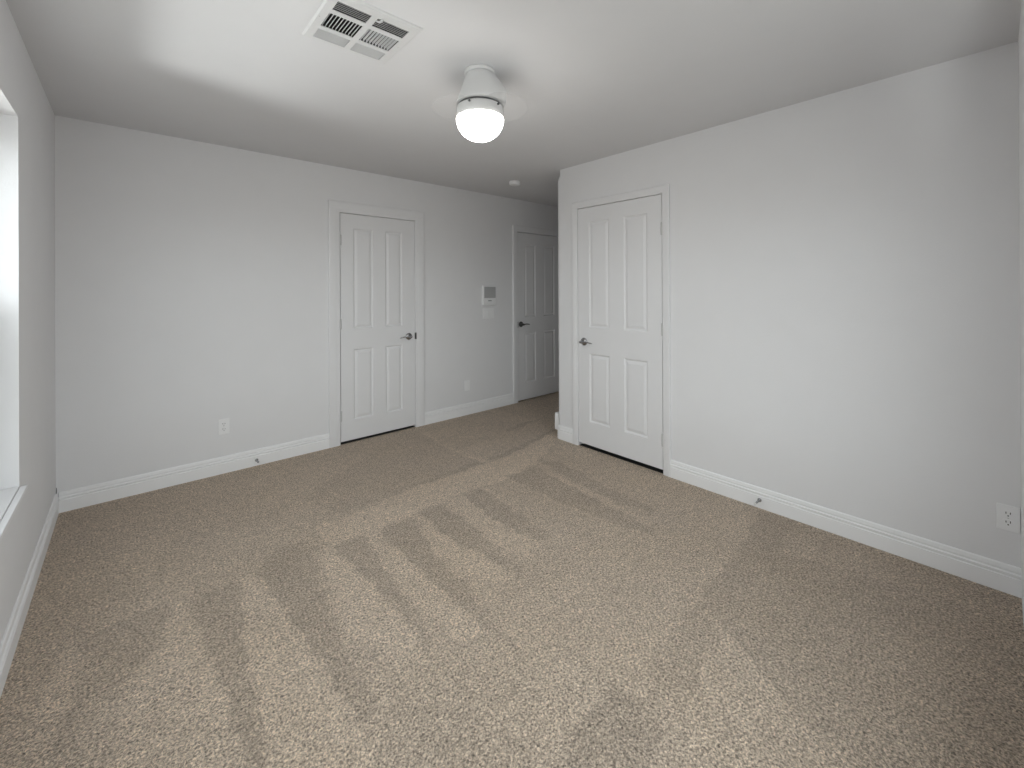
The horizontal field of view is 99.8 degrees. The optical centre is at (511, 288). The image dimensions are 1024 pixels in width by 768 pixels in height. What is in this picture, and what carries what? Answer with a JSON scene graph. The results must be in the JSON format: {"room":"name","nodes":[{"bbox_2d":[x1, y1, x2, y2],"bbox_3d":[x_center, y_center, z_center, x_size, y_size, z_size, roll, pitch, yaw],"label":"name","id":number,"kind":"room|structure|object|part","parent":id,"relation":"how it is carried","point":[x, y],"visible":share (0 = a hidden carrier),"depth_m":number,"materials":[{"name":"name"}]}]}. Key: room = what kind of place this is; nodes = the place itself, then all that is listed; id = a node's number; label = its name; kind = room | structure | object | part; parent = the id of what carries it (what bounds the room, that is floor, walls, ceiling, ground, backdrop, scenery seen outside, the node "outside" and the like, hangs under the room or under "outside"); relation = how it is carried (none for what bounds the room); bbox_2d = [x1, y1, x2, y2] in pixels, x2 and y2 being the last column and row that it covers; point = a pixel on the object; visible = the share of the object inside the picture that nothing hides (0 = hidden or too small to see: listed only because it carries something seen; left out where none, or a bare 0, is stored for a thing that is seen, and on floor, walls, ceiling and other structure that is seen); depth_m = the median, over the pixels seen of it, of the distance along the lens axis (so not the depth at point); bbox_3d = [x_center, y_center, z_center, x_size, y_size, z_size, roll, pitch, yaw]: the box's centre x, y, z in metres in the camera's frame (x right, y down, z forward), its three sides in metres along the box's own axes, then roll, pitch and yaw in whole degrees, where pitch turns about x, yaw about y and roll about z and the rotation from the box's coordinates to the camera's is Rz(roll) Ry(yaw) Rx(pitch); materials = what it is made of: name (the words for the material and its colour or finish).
{"room":"empty bedroom","nodes":[
{"label":"empty bedroom","id":0,"kind":"room"},
{"bbox_2d":[0,0,55,643],"bbox_3d":[-1.533,0.148,1.096,0.160,2.440,4.100,0,0,-42],"label":"wall","id":1,"kind":"structure","parent":0,"point":[27,117],"depth_m":1.87,"materials":[{"name":"paint"}]},
{"bbox_2d":[0,485,27,540],"bbox_3d":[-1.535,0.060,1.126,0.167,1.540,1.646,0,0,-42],"label":"window sill","id":2,"kind":"structure","parent":1,"relation":"in","point":[6,495],"depth_m":1.63,"materials":[{"name":"plastic"}]},
{"bbox_2d":[0,493,58,697],"bbox_3d":[-1.496,1.305,1.190,0.014,0.125,3.900,0,0,-42],"label":"baseboard","id":3,"kind":"structure","parent":1,"relation":"attached to","point":[8,645],"depth_m":1.80,"materials":[{"name":"paint"}]},
{"bbox_2d":[55,115,557,496],"bbox_3d":[-0.963,0.150,4.356,5.340,2.440,0.120,0,0,-42],"label":"wall","id":4,"kind":"structure","parent":0,"point":[191,277],"depth_m":3.19,"materials":[{"name":"paint"}]},
{"bbox_2d":[59,433,328,512],"bbox_3d":[-2.178,1.311,3.182,1.610,0.125,0.014,0,0,-42],"label":"baseboard","id":5,"kind":"structure","parent":4,"relation":"attached to","point":[81,497],"depth_m":3.04,"materials":[{"name":"paint"}]},
{"bbox_2d":[218,418,228,434],"bbox_3d":[-2.147,1.027,3.215,0.070,0.114,0.008,0,0,-42],"label":"wall outlet","id":6,"kind":"object","parent":4,"relation":"attached to","point":[223,424],"visible":1,"depth_m":3.21,"materials":[{"name":"white plastic"}]},
{"bbox_2d":[328,200,424,447],"bbox_3d":[-1.271,0.301,4.071,0.932,2.139,0.136,0,0,-42],"label":"door frame","id":7,"kind":"structure","parent":4,"relation":"attached to","point":[335,208],"depth_m":3.78,"materials":[{"name":"paint"}]},
{"bbox_2d":[340,213,416,441],"bbox_3d":[-1.224,0.340,4.021,0.748,2.014,0.096,0,0,-42],"label":"door","id":8,"kind":"structure","parent":4,"relation":"in","point":[378,335],"depth_m":4.00,"materials":[{"name":"paint"}]},
{"bbox_2d":[464,380,469,390],"bbox_3d":[-0.486,1.050,4.689,0.070,0.114,0.007,0,0,-42],"label":"wall outlet","id":9,"kind":"object","parent":4,"relation":"attached to","point":[466,382],"visible":1,"depth_m":4.69,"materials":[{"name":"white plastic"}]},
{"bbox_2d":[425,393,513,424],"bbox_3d":[-0.431,1.305,4.732,1.198,0.125,0.014,0,0,-42],"label":"baseboard","id":10,"kind":"structure","parent":4,"relation":"attached to","point":[438,415],"depth_m":4.68,"materials":[{"name":"paint"}]},
{"bbox_2d":[483,308,493,318],"bbox_3d":[-0.266,0.278,4.886,0.162,0.118,0.012,0,0,-42],"label":"light switch","id":11,"kind":"object","parent":4,"relation":"attached to","point":[487,312],"visible":1,"depth_m":4.88,"materials":[{"name":"white plastic"}]},
{"bbox_2d":[482,286,495,304],"bbox_3d":[-0.258,0.076,4.884,0.185,0.222,0.026,0,0,-42],"label":"keypad","id":12,"kind":"object","parent":4,"relation":"attached to","point":[488,292],"visible":1,"depth_m":4.87,"materials":[{"name":"white plastic"}]},
{"bbox_2d":[512,225,558,403],"bbox_3d":[0.318,0.303,5.481,0.920,2.124,0.136,0,0,-42],"label":"door frame","id":13,"kind":"structure","parent":4,"relation":"attached to","point":[521,229],"depth_m":5.15,"materials":[{"name":"paint"}]},
{"bbox_2d":[517,232,558,400],"bbox_3d":[0.357,0.335,5.434,0.762,2.032,0.096,0,0,-42],"label":"door","id":14,"kind":"structure","parent":4,"relation":"in","point":[538,312],"depth_m":5.42,"materials":[{"name":"paint"}]},
{"bbox_2d":[0,392,1023,767],"bbox_3d":[0.127,1.423,3.132,5.340,0.120,4.972,0,0,-42],"label":"floor","id":15,"kind":"structure","parent":0,"point":[490,588],"depth_m":1.74,"materials":[{"name":"beige carpet"}]},
{"bbox_2d":[341,426,414,443],"bbox_3d":[-1.273,1.368,4.077,0.728,0.004,0.116,0,0,-42],"label":"threshold","id":16,"kind":"object","parent":15,"relation":"on","point":[395,430],"visible":0.43,"depth_m":4.02,"materials":[{"name":"black"}]},
{"bbox_2d":[580,444,662,472],"bbox_3d":[0.894,1.358,3.500,0.116,0.004,0.791,0,0,-42],"label":"threshold","id":17,"kind":"object","parent":15,"relation":"on","point":[584,445],"visible":0.5,"depth_m":3.45,"materials":[{"name":"black"}]},
{"bbox_2d":[6,0,1020,206],"bbox_3d":[0.116,-1.137,3.135,5.340,0.120,4.972,0,0,-42],"label":"ceiling","id":18,"kind":"structure","parent":0,"point":[584,81],"depth_m":2.10,"materials":[{"name":"paint"}]},
{"bbox_2d":[302,0,422,63],"bbox_3d":[-0.626,-1.122,1.800,0.366,0.144,0.365,0,0,-42],"label":"ceiling vent","id":19,"kind":"object","parent":18,"relation":"in","point":[360,28],"visible":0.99,"depth_m":1.82,"materials":[{"name":"metal"}]},
{"bbox_2d":[456,64,505,141],"bbox_3d":[-0.159,-0.905,2.139,0.476,0.343,0.316,0,0,0],"label":"ceiling light","id":20,"kind":"object","parent":18,"relation":"hanging from","point":[481,100],"visible":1,"depth_m":2.06,"materials":[{"name":"glass"}]},
{"bbox_3d":[-0.158,-0.789,2.139,0.233,0.111,0.233,0,0,-42],"label":"glass globe","id":21,"kind":"part","parent":20,"relation":"part of"},
{"bbox_2d":[509,180,520,185],"bbox_3d":[0.028,-1.057,4.342,0.118,0.035,0.118,0,0,-42],"label":"smoke detector","id":22,"kind":"object","parent":18,"relation":"attached to","point":[511,183],"visible":1,"depth_m":4.31,"materials":[{"name":"white plastic"}]},
{"bbox_2d":[558,41,1020,567],"bbox_3d":[1.413,0.137,2.908,0.120,2.440,2.901,0,0,-42],"label":"wall","id":23,"kind":"structure","parent":0,"point":[845,269],"depth_m":2.31,"materials":[{"name":"paint"}]},
{"bbox_2d":[555,411,558,428],"bbox_3d":[0.440,1.227,4.014,0.070,0.156,0.056,0,0,-42],"label":"plug","id":24,"kind":"object","parent":23,"relation":"attached to","point":[556,413],"visible":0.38,"depth_m":3.99,"materials":[{"name":"white plastic"}]},
{"bbox_2d":[578,194,662,469],"bbox_3d":[0.834,0.319,3.445,0.096,2.020,0.797,0,0,-42],"label":"door","id":25,"kind":"structure","parent":23,"relation":"in","point":[620,243],"depth_m":3.41,"materials":[{"name":"paint"}]},
{"bbox_3d":[0.599,0.454,3.686,0.060,0.068,0.068,0,0,-42],"label":"handle","id":26,"kind":"part","parent":25,"relation":"part of","materials":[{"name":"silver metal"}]},
{"bbox_2d":[572,184,670,476],"bbox_3d":[0.882,0.303,3.495,0.136,2.114,0.915,0,0,-42],"label":"door frame","id":27,"kind":"structure","parent":23,"relation":"attached to","point":[664,190],"depth_m":3.15,"materials":[{"name":"paint"}]},
{"bbox_2d":[670,460,1021,597],"bbox_3d":[1.688,1.293,2.500,0.014,0.125,1.635,0,0,-42],"label":"baseboard","id":28,"kind":"structure","parent":23,"relation":"attached to","point":[1006,578],"depth_m":2.28,"materials":[{"name":"paint"}]},
{"bbox_2d":[996,503,1019,533],"bbox_3d":[2.207,1.020,1.919,0.008,0.114,0.070,0,0,-42],"label":"wall outlet","id":29,"kind":"object","parent":23,"relation":"attached to","point":[1007,517],"visible":1,"depth_m":1.92,"materials":[{"name":"white plastic"}]},
{"bbox_2d":[1002,510,1013,517],"bbox_3d":[2.205,1.001,1.918,0.003,0.029,0.034,0,0,-42],"label":"receptacle","id":30,"kind":"object","parent":29,"relation":"attached to","point":[1005,513],"depth_m":1.92,"materials":[{"name":"white plastic"}]},
{"bbox_2d":[1002,519,1013,526],"bbox_3d":[2.205,1.040,1.917,0.003,0.029,0.034,0,0,-42],"label":"receptacle","id":31,"kind":"object","parent":29,"relation":"attached to","point":[1005,522],"depth_m":1.92,"materials":[{"name":"white plastic"}]},
{"bbox_2d":[1018,0,1023,623],"bbox_3d":[1.059,0.136,0.755,3.266,2.440,0.150,0,0,-42],"label":"wall","id":32,"kind":"structure","parent":0,"point":[1021,26],"depth_m":1.72,"materials":[{"name":"paint"}]},
{"bbox_3d":[1.161,0.141,4.543,1.674,2.440,0.120,0,0,-42],"label":"wall","id":33,"kind":"structure","parent":0,"visible":0},
{"bbox_2d":[557,424,572,443],"bbox_3d":[1.138,1.298,4.472,1.808,0.125,0.216,0,0,-42],"label":"baseboard","id":34,"kind":"structure","parent":33,"relation":"attached to","point":[564,433],"depth_m":3.86,"materials":[{"name":"paint"}]}
]}

